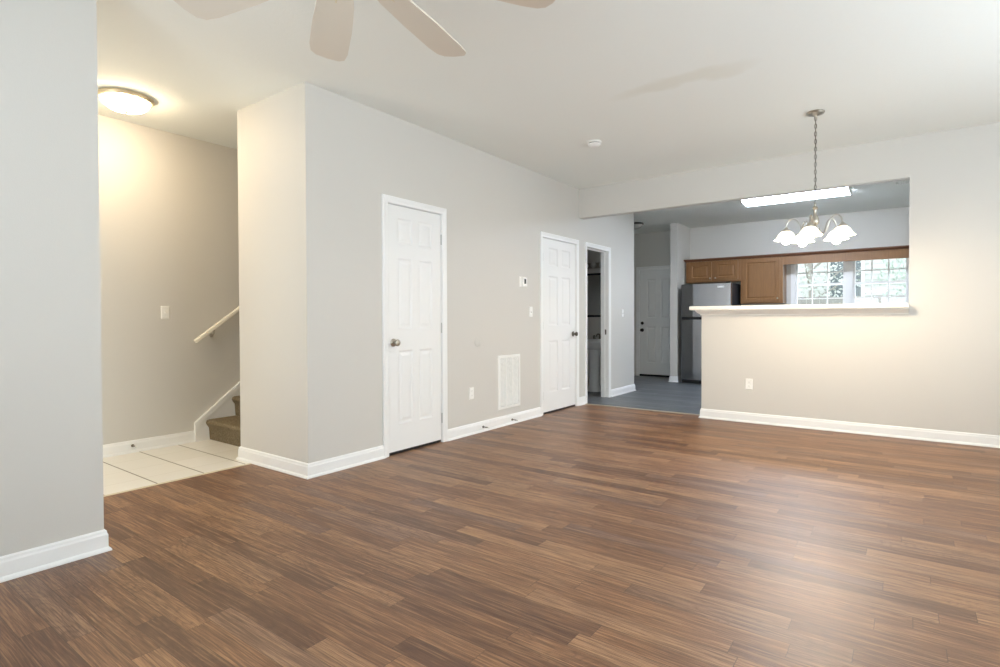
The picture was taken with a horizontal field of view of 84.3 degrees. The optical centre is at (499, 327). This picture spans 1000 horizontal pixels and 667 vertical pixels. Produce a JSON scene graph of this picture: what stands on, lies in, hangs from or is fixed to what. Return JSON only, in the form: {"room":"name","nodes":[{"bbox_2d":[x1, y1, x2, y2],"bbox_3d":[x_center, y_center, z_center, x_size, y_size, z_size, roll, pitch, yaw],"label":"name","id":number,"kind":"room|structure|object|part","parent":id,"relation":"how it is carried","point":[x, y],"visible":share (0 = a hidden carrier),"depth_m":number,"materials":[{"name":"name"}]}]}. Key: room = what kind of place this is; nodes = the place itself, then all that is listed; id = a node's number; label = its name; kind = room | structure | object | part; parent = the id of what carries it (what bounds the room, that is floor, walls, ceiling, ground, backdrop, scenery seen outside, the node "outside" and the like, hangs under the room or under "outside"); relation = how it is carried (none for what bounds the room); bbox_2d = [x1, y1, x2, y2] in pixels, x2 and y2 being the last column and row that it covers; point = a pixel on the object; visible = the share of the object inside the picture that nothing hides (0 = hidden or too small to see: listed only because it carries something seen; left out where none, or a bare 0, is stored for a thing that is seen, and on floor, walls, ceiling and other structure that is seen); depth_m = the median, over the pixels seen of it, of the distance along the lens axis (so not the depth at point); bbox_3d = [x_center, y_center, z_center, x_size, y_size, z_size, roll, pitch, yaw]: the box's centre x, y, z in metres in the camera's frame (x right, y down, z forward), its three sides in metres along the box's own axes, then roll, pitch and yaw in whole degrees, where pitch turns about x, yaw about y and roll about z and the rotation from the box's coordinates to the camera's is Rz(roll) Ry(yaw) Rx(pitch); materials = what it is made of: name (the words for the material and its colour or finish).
{"room":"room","nodes":[
{"label":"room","id":0,"kind":"room"},
{"bbox_2d":[0,0,103,556],"bbox_3d":[-2.784,-0.284,1.544,0.115,2.757,2.799,0,1,36],"label":"wall","id":1,"kind":"structure","parent":0,"point":[51,429],"depth_m":2.48,"materials":[{"name":"white paint"}]},
{"bbox_2d":[0,529,111,582],"bbox_3d":[-2.762,1.043,1.566,0.140,0.103,2.824,0,1,36],"label":"baseboard","id":2,"kind":"structure","parent":1,"relation":"attached to","point":[33,560],"depth_m":2.48,"materials":[{"name":"white paint"}]},
{"bbox_2d":[98,114,239,444],"bbox_3d":[-2.406,-0.345,5.640,0.120,2.757,6.450,0,1,36],"label":"wall","id":3,"kind":"structure","parent":0,"point":[168,202],"depth_m":4.82,"materials":[{"name":"white paint"}]},
{"bbox_2d":[103,430,195,457],"bbox_3d":[-3.482,1.009,4.066,0.025,0.103,2.400,0,1,36],"label":"baseboard","id":4,"kind":"structure","parent":3,"relation":"attached to","point":[120,448],"depth_m":4.72,"materials":[{"name":"white paint"}]},
{"bbox_2d":[161,306,169,318],"bbox_3d":[-2.921,-0.128,4.825,0.018,0.115,0.070,0,1,36],"label":"light switch","id":5,"kind":"object","parent":3,"relation":"attached to","point":[165,314],"visible":1,"depth_m":4.82,"materials":[{"name":"white plastic"}]},
{"bbox_2d":[194,306,238,342],"bbox_3d":[-2.006,-0.840,6.016,0.074,1.928,2.590,0,1,36],"label":"handrail","id":6,"kind":"object","parent":3,"relation":"attached to","point":[236,310],"visible":0.38,"depth_m":5.13,"materials":[{"name":"paint"}]},
{"bbox_2d":[194,382,239,441],"bbox_3d":[-1.889,-0.230,6.219,0.028,2.507,3.008,0,1,36],"label":"trim","id":7,"kind":"structure","parent":3,"relation":"attached to","point":[224,407],"depth_m":5.18,"materials":[{"name":"white paint"}]},
{"bbox_2d":[237,86,298,460],"bbox_3d":[-1.718,-0.326,4.189,0.780,2.757,0.115,0,1,36],"label":"wall","id":8,"kind":"structure","parent":0,"point":[266,128],"depth_m":4.12,"materials":[{"name":"white paint"}]},
{"bbox_2d":[236,445,385,478],"bbox_3d":[-1.505,0.997,4.396,0.945,0.103,0.714,0,1,36],"label":"baseboard","id":9,"kind":"structure","parent":8,"relation":"attached to","point":[300,469],"depth_m":4.09,"materials":[{"name":"white paint"}]},
{"bbox_2d":[295,82,633,462],"bbox_3d":[0.310,-0.363,6.194,0.115,2.757,5.748,0,1,36],"label":"wall","id":10,"kind":"structure","parent":0,"point":[350,153],"depth_m":4.60,"materials":[{"name":"white paint"}]},
{"bbox_2d":[381,194,447,457],"bbox_3d":[-0.737,-0.011,4.724,0.172,2.105,0.760,0,1,36],"label":"door","id":11,"kind":"structure","parent":10,"relation":"in","point":[414,234],"depth_m":4.69,"materials":[{"name":"white paint"}]},
{"bbox_3d":[-0.845,0.127,4.487,0.062,0.066,0.066,0,1,36],"label":"knob","id":12,"kind":"part","parent":11,"relation":"part of","materials":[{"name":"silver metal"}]},
{"bbox_2d":[469,387,473,399],"bbox_3d":[-0.271,0.636,5.309,0.008,0.115,0.070,0,1,36],"label":"wall outlet","id":13,"kind":"object","parent":10,"relation":"attached to","point":[471,389],"visible":1,"depth_m":5.30,"materials":[{"name":"white plastic"}]},
{"bbox_2d":[474,337,480,346],"bbox_3d":[-0.216,0.145,5.380,0.007,0.098,0.098,0,1,36],"label":"cover","id":14,"kind":"object","parent":10,"relation":"attached to","point":[477,341],"visible":1,"depth_m":5.37,"materials":[{"name":"white paint"}]},
{"bbox_2d":[448,407,541,440],"bbox_3d":[-0.004,0.973,5.662,0.025,0.103,1.600,0,1,36],"label":"baseboard","id":15,"kind":"structure","parent":10,"relation":"attached to","point":[474,428],"depth_m":5.56,"materials":[{"name":"white paint"}]},
{"bbox_2d":[498,354,519,409],"bbox_3d":[0.101,0.570,5.812,0.010,0.560,0.400,0,1,36],"label":"air vent","id":16,"kind":"object","parent":10,"relation":"in","point":[508,365],"visible":1,"depth_m":5.80,"materials":[{"name":"white plastic"}]},
{"bbox_2d":[519,276,526,286],"bbox_3d":[0.255,-0.493,5.997,0.028,0.110,0.120,0,1,36],"label":"thermostat","id":17,"kind":"object","parent":10,"relation":"attached to","point":[522,280],"visible":1,"depth_m":5.98,"materials":[{"name":"white plastic"}]},
{"bbox_2d":[529,307,532,316],"bbox_3d":[0.350,-0.170,6.138,0.018,0.115,0.070,0,1,36],"label":"light switch","id":18,"kind":"object","parent":10,"relation":"attached to","point":[530,308],"visible":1,"depth_m":6.13,"materials":[{"name":"white plastic"}]},
{"bbox_2d":[540,231,578,415],"bbox_3d":[0.702,-0.045,6.682,0.172,2.105,0.917,0,1,36],"label":"door","id":19,"kind":"structure","parent":10,"relation":"in","point":[559,255],"depth_m":6.65,"materials":[{"name":"white paint"}]},
{"bbox_2d":[579,396,585,405],"bbox_3d":[1.062,0.949,7.112,0.025,0.103,0.182,0,1,36],"label":"baseboard","id":20,"kind":"structure","parent":10,"relation":"attached to","point":[582,400],"depth_m":7.11,"materials":[{"name":"white paint"}]},
{"bbox_2d":[585,242,610,402],"bbox_3d":[1.288,-0.059,7.514,0.132,2.105,0.769,0,1,36],"label":"door frame","id":21,"kind":"structure","parent":10,"relation":"in","point":[605,251],"depth_m":7.76,"materials":[{"name":"white paint"}]},
{"bbox_2d":[611,384,635,396],"bbox_3d":[1.780,0.930,8.187,0.140,0.103,0.880,0,1,36],"label":"baseboard","id":22,"kind":"structure","parent":10,"relation":"attached to","point":[630,388],"depth_m":8.12,"materials":[{"name":"white paint"}]},
{"bbox_2d":[0,375,999,666],"bbox_3d":[1.501,1.091,4.165,8.300,0.101,12.260,0,1,36],"label":"floor","id":23,"kind":"structure","parent":0,"point":[585,535],"depth_m":2.57,"materials":[{"name":"brown wood"}]},
{"bbox_2d":[103,463,251,496],"bbox_3d":[-2.594,1.065,3.339,0.022,0.005,2.279,0,1,36],"label":"trim","id":24,"kind":"structure","parent":23,"relation":"on","point":[248,463],"depth_m":3.80,"materials":[{"name":"wood"}]},
{"bbox_2d":[206,395,240,446],"bbox_3d":[-1.386,-0.199,6.098,0.941,2.444,3.219,0,1,36],"label":"staircase","id":25,"kind":"structure","parent":23,"relation":"on","point":[227,430],"depth_m":4.99,"materials":[{"name":"brown carpet"}]},
{"bbox_2d":[587,333,600,391],"bbox_3d":[1.451,0.538,8.466,0.570,0.879,0.526,0,1,36],"label":"pedestal sink","id":26,"kind":"object","parent":23,"relation":"on","point":[593,345],"visible":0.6,"depth_m":8.38,"materials":[{"name":"white ceramic"}]},
{"bbox_2d":[587,339,600,349],"bbox_3d":[1.450,0.264,8.462,0.570,0.150,0.526,0,1,36],"label":"sink","id":27,"kind":"object","parent":26,"relation":"in","point":[592,344],"depth_m":8.28,"materials":[{"name":"white ceramic"}]},
{"bbox_2d":[586,403,699,415],"bbox_3d":[1.714,0.999,6.729,1.478,0.009,0.047,0,1,36],"label":"trim","id":28,"kind":"structure","parent":23,"relation":"on","point":[586,403],"depth_m":6.68,"materials":[{"name":"wood"}]},
{"bbox_2d":[681,281,740,383],"bbox_3d":[3.638,0.100,9.518,0.827,1.712,0.756,0,1,36],"label":"refrigerator","id":29,"kind":"object","parent":23,"relation":"on","point":[728,293],"visible":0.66,"depth_m":9.31,"materials":[{"name":"grey metal"}]},
{"bbox_3d":[3.435,0.384,9.245,0.827,1.023,0.064,0,1,36],"label":"fridge door","id":30,"kind":"part","parent":29,"relation":"part of","materials":[{"name":"silver metal"}]},
{"bbox_3d":[3.432,-0.446,9.233,0.827,0.557,0.064,0,1,36],"label":"freezer door","id":31,"kind":"part","parent":29,"relation":"part of","materials":[{"name":"silver metal"}]},
{"bbox_2d":[97,0,999,233],"bbox_3d":[1.453,-1.765,4.139,8.420,0.100,12.280,0,1,36],"label":"ceiling","id":32,"kind":"structure","parent":0,"point":[666,87],"depth_m":3.72,"materials":[{"name":"paint"}]},
{"bbox_2d":[98,88,154,113],"bbox_3d":[-2.765,-1.638,4.082,0.364,0.123,0.364,0,1,36],"label":"flush ceiling light","id":33,"kind":"object","parent":32,"relation":"attached to","point":[125,101],"visible":0.98,"depth_m":3.99,"materials":[{"name":"white glass"}]},
{"bbox_3d":[-2.765,-1.631,4.083,0.304,0.071,0.304,0,1,36],"label":"lamp shade","id":34,"kind":"part","parent":33,"relation":"part of","materials":[{"name":"white glass"}]},
{"bbox_2d":[174,0,554,60],"bbox_3d":[-0.459,-1.366,1.613,1.286,0.612,1.286,-1,1,-44],"label":"ceiling fan","id":35,"kind":"object","parent":32,"relation":"hanging from","point":[332,20],"visible":1,"depth_m":1.96,"materials":[{"name":"white wood"}]},
{"bbox_3d":[-0.848,-1.092,1.789,0.513,0.029,0.144,0,1,24],"label":"blade","id":36,"kind":"part","parent":35,"relation":"part of","materials":[{"name":"beige wood"}]},
{"bbox_3d":[-0.612,-1.096,2.015,0.144,0.029,0.513,-1,1,-21],"label":"blade","id":37,"kind":"part","parent":35,"relation":"part of","materials":[{"name":"beige wood"}]},
{"bbox_3d":[-0.286,-1.097,2.007,0.144,0.029,0.513,0,1,24],"label":"blade","id":38,"kind":"part","parent":35,"relation":"part of","materials":[{"name":"beige wood"}]},
{"bbox_3d":[-0.060,-1.094,1.771,0.513,0.029,0.144,-1,1,-21],"label":"blade","id":39,"kind":"part","parent":35,"relation":"part of","materials":[{"name":"beige wood"}]},
{"bbox_2d":[587,140,601,147],"bbox_3d":[0.879,-1.706,5.158,0.136,0.044,0.136,0,1,36],"label":"smoke detector","id":40,"kind":"object","parent":32,"relation":"attached to","point":[592,143],"visible":1,"depth_m":5.12,"materials":[{"name":"white plastic"}]},
{"bbox_2d":[634,222,643,228],"bbox_3d":[2.338,-1.748,9.583,0.300,0.100,0.300,0,1,36],"label":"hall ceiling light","id":41,"kind":"object","parent":32,"relation":"attached to","point":[637,225],"visible":0.65,"depth_m":9.48,"materials":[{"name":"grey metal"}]},
{"bbox_3d":[2.338,-1.733,9.583,0.264,0.070,0.264,0,1,36],"label":"lamp shade","id":42,"kind":"part","parent":41,"relation":"part of","materials":[{"name":"white glass"}]},
{"bbox_2d":[741,187,851,206],"bbox_3d":[3.880,-1.725,7.265,1.236,0.089,0.442,0,1,36],"label":"fluorescent light","id":43,"kind":"object","parent":32,"relation":"attached to","point":[847,190],"visible":0.74,"depth_m":7.16,"materials":[{"name":"white plastic"}]},
{"bbox_2d":[774,109,855,246],"bbox_3d":[2.518,-1.199,4.422,0.575,1.048,0.563,0,1,36],"label":"chandelier","id":44,"kind":"object","parent":32,"relation":"hanging from","point":[810,231],"visible":1,"depth_m":4.42,"materials":[{"name":"white glass"}]},
{"bbox_3d":[2.339,-0.747,4.516,0.180,0.071,0.180,0,1,36],"label":"lamp shade","id":45,"kind":"part","parent":44,"relation":"part of","materials":[{"name":"white glass"}]},
{"bbox_3d":[2.339,-0.726,4.517,0.062,0.101,0.062,0,1,36],"label":"bulb","id":46,"kind":"part","parent":44,"relation":"part of","materials":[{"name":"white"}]},
{"bbox_3d":[2.421,-0.815,4.483,0.186,0.138,0.010,0,1,22],"label":"arm","id":47,"kind":"part","parent":44,"relation":"part of","materials":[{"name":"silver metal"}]},
{"bbox_3d":[2.546,-0.729,4.647,0.062,0.101,0.062,0,1,36],"label":"bulb","id":48,"kind":"part","parent":44,"relation":"part of","materials":[{"name":"white glass"}]},
{"bbox_3d":[2.546,-0.750,4.647,0.180,0.071,0.180,0,1,36],"label":"lamp shade","id":49,"kind":"part","parent":44,"relation":"part of","materials":[{"name":"white glass"}]},
{"bbox_3d":[2.400,-0.723,4.280,0.062,0.101,0.062,0,1,36],"label":"bulb","id":50,"kind":"part","parent":44,"relation":"part of","materials":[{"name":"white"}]},
{"bbox_3d":[2.400,-0.744,4.279,0.180,0.071,0.180,0,1,36],"label":"lamp shade","id":51,"kind":"part","parent":44,"relation":"part of","materials":[{"name":"white glass"}]},
{"bbox_3d":[2.530,-1.344,4.431,0.016,0.695,0.016,0,1,-9],"label":"chain","id":52,"kind":"part","parent":44,"relation":"part of","materials":[{"name":"silver metal"}]},
{"bbox_3d":[2.648,-0.815,4.468,0.186,0.138,0.010,0,1,-14],"label":"arm","id":53,"kind":"part","parent":44,"relation":"part of","materials":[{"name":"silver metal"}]},
{"bbox_3d":[2.596,-0.813,4.337,0.010,0.138,0.186,-1,1,-32],"label":"arm","id":54,"kind":"part","parent":44,"relation":"part of","materials":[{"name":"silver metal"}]},
{"bbox_3d":[2.734,-0.727,4.491,0.062,0.101,0.062,0,1,36],"label":"bulb","id":55,"kind":"part","parent":44,"relation":"part of","materials":[{"name":"white glass"}]},
{"bbox_3d":[2.734,-0.748,4.491,0.180,0.071,0.180,0,1,36],"label":"lamp shade","id":56,"kind":"part","parent":44,"relation":"part of","materials":[{"name":"white glass"}]},
{"bbox_3d":[2.644,-0.745,4.264,0.180,0.071,0.180,0,1,36],"label":"lamp shade","id":57,"kind":"part","parent":44,"relation":"part of","materials":[{"name":"white glass"}]},
{"bbox_3d":[2.644,-0.724,4.264,0.062,0.101,0.062,0,1,36],"label":"bulb","id":58,"kind":"part","parent":44,"relation":"part of","materials":[{"name":"white glass"}]},
{"bbox_2d":[894,180,908,184],"bbox_3d":[4.957,-1.758,6.653,0.350,0.012,0.240,0,1,36],"label":"ceiling vent","id":59,"kind":"object","parent":32,"relation":"in","point":[902,180],"visible":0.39,"depth_m":6.71,"materials":[{"name":"white plastic"}]},
{"bbox_2d":[587,250,600,387],"bbox_3d":[1.277,-0.407,8.977,1.623,2.757,0.115,0,1,36],"label":"wall","id":60,"kind":"structure","parent":0,"point":[593,323],"depth_m":8.76,"materials":[{"name":"white paint"}]},
{"bbox_2d":[587,273,600,316],"bbox_3d":[1.590,-0.505,8.661,0.560,0.690,0.022,0,1,36],"label":"wall mirror","id":61,"kind":"object","parent":60,"relation":"attached to","point":[593,279],"visible":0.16,"depth_m":8.74,"materials":[{"name":"black mirror"}]},
{"bbox_2d":[587,262,600,268],"bbox_3d":[1.542,-0.969,8.612,0.525,0.090,0.145,0,1,36],"label":"vanity light","id":62,"kind":"object","parent":60,"relation":"attached to","point":[593,265],"visible":0.38,"depth_m":8.67,"materials":[{"name":"silver metal"}]},
{"bbox_2d":[670,223,689,375],"bbox_3d":[3.231,-0.427,9.886,0.124,2.757,0.710,0,1,36],"label":"wall partition","id":63,"kind":"structure","parent":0,"point":[679,234],"depth_m":9.62,"materials":[{"name":"white paint"}]},
{"bbox_2d":[668,376,681,381],"bbox_3d":[3.228,0.900,9.896,0.174,0.103,0.735,0,1,36],"label":"baseboard","id":64,"kind":"structure","parent":63,"relation":"attached to","point":[671,378],"depth_m":9.61,"materials":[{"name":"white paint"}]},
{"bbox_2d":[634,207,908,374],"bbox_3d":[4.365,-0.426,9.568,6.300,2.757,0.120,0,1,36],"label":"wall","id":65,"kind":"structure","parent":0,"point":[882,227],"depth_m":9.34,"materials":[{"name":"white paint"}]},
{"bbox_2d":[636,265,669,376],"bbox_3d":[3.024,-0.109,10.521,0.869,2.105,0.172,0,1,36],"label":"door","id":66,"kind":"structure","parent":65,"relation":"in","point":[652,282],"depth_m":10.56,"materials":[{"name":"white paint"}]},
{"bbox_2d":[686,259,740,283],"bbox_3d":[3.768,-0.965,9.682,0.913,0.365,0.390,0,1,36],"label":"upper cabinet","id":67,"kind":"object","parent":65,"relation":"attached to","point":[722,271],"visible":0.96,"depth_m":9.56,"materials":[{"name":"brown wood"}]},
{"bbox_3d":[3.507,-0.971,9.680,0.390,0.320,0.019,0,1,36],"label":"door","id":68,"kind":"part","parent":67,"relation":"part of","materials":[{"name":"brown wood"}]},
{"bbox_3d":[3.858,-0.969,9.422,0.380,0.320,0.019,0,1,36],"label":"door","id":69,"kind":"part","parent":67,"relation":"part of","materials":[{"name":"brown wood"}]},
{"bbox_2d":[684,245,908,262],"bbox_3d":[5.024,-1.162,8.764,4.090,0.046,0.374,0,1,36],"label":"trim","id":70,"kind":"structure","parent":67,"relation":"attached to","point":[903,246],"depth_m":8.72,"materials":[{"name":"wood"}]},
{"bbox_2d":[741,257,786,303],"bbox_3d":[4.395,-0.768,9.224,0.642,0.750,0.390,0,1,36],"label":"upper cabinet","id":71,"kind":"object","parent":65,"relation":"attached to","point":[763,280],"visible":0.96,"depth_m":9.09,"materials":[{"name":"brown wood"}]},
{"bbox_2d":[783,249,908,264],"bbox_3d":[5.581,-1.086,8.180,2.502,0.172,0.020,0,1,36],"label":"window valance","id":72,"kind":"object","parent":71,"relation":"attached to","point":[897,253],"visible":0.56,"depth_m":8.39,"materials":[{"name":"brown wood"}]},
{"bbox_2d":[794,261,845,304],"bbox_3d":[5.190,-0.657,8.958,0.730,0.910,0.120,0,1,36],"label":"window","id":73,"kind":"structure","parent":65,"relation":"in","point":[843,283],"depth_m":8.94,"materials":[{"name":"white paint"}]},
{"bbox_3d":[5.198,-0.884,8.967,0.694,0.420,0.030,0,1,36],"label":"sash","id":74,"kind":"part","parent":73,"relation":"part of","materials":[{"name":"white glass"}]},
{"bbox_3d":[5.182,-0.464,8.949,0.694,0.490,0.030,0,1,36],"label":"sash","id":75,"kind":"part","parent":73,"relation":"part of","materials":[{"name":"white paint"}]},
{"bbox_2d":[791,261,851,304],"bbox_3d":[5.474,-0.653,8.665,1.635,1.010,0.016,0,1,36],"label":"trim","id":76,"kind":"structure","parent":65,"relation":"attached to","point":[848,263],"depth_m":8.67,"materials":[{"name":"white paint"}]},
{"bbox_2d":[852,258,908,303],"bbox_3d":[5.839,-0.652,8.481,0.730,0.910,0.120,0,1,36],"label":"window","id":77,"kind":"structure","parent":65,"relation":"in","point":[854,270],"depth_m":8.48,"materials":[{"name":"white paint"}]},
{"bbox_3d":[5.831,-0.460,8.472,0.694,0.490,0.030,0,1,36],"label":"sash","id":78,"kind":"part","parent":77,"relation":"part of","materials":[{"name":"white paint"}]},
{"bbox_3d":[5.847,-0.879,8.490,0.694,0.420,0.030,0,1,36],"label":"sash","id":79,"kind":"part","parent":77,"relation":"part of","materials":[{"name":"white paint"}]},
{"bbox_2d":[579,122,999,435],"bbox_3d":[3.527,-0.360,5.272,6.162,2.757,0.115,0,1,36],"label":"wall","id":80,"kind":"structure","parent":0,"point":[953,175],"depth_m":5.14,"materials":[{"name":"white paint"}]},
{"bbox_2d":[745,379,752,389],"bbox_3d":[2.642,0.605,5.862,0.070,0.115,0.008,0,1,36],"label":"wall outlet","id":81,"kind":"object","parent":80,"relation":"attached to","point":[749,382],"visible":1,"depth_m":5.86,"materials":[{"name":"white plastic"}]},
{"bbox_2d":[689,303,908,314],"bbox_3d":[2.980,-0.176,5.665,1.947,0.099,0.375,0,1,36],"label":"bar ledge","id":82,"kind":"object","parent":80,"relation":"on","point":[869,308],"visible":0.98,"depth_m":5.47,"materials":[{"name":"white paint"}]},
{"bbox_3d":[3.002,-0.155,5.662,1.908,0.056,0.227,0,1,36],"label":"crown molding","id":83,"kind":"part","parent":82,"relation":"part of","materials":[{"name":"white paint"}]},
{"bbox_2d":[698,408,999,447],"bbox_3d":[4.131,0.971,4.836,4.657,0.103,0.140,0,1,36],"label":"baseboard","id":84,"kind":"structure","parent":80,"relation":"attached to","point":[975,439],"depth_m":5.28,"materials":[{"name":"white paint"}]},
{"label":"outside","id":85,"kind":"structure","parent":0,"visible":0},
{"bbox_3d":[13.138,1.150,17.893,36.000,0.100,23.640,0,1,36],"label":"ground","id":86,"kind":"structure","parent":85,"visible":0},
{"bbox_2d":[798,261,863,299],"bbox_3d":[8.491,-1.037,15.062,2.416,4.396,2.332,0,1,36],"label":"tree","id":87,"kind":"object","parent":86,"relation":"on","point":[809,265],"visible":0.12,"depth_m":14.91,"materials":[{"name":"grey plant"}]},
{"bbox_2d":[798,258,905,303],"bbox_3d":[12.804,-2.566,19.092,14.800,7.300,7.200,0,1,36],"label":"sky","id":88,"kind":"structure","parent":86,"relation":"on","point":[865,289],"depth_m":16.66,"materials":[{"name":"white"}]},
{"bbox_3d":[10.604,-1.427,16.953,0.800,1.300,0.007,0,1,36],"label":"pane","id":89,"kind":"part","parent":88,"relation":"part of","materials":[{"name":"clear glass"}]},
{"bbox_2d":[798,295,905,304],"bbox_3d":[8.740,0.223,12.855,9.933,1.932,0.060,0,1,36],"label":"fence","id":90,"kind":"object","parent":86,"relation":"on","point":[894,299],"visible":0.05,"depth_m":13.03,"materials":[{"name":"white wood"}]},
{"bbox_2d":[877,258,905,298],"bbox_3d":[10.579,-1.205,13.801,2.030,4.753,2.013,0,1,36],"label":"tree","id":91,"kind":"object","parent":86,"relation":"on","point":[902,259],"visible":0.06,"depth_m":14.12,"materials":[{"name":"grey plant"}]}
]}

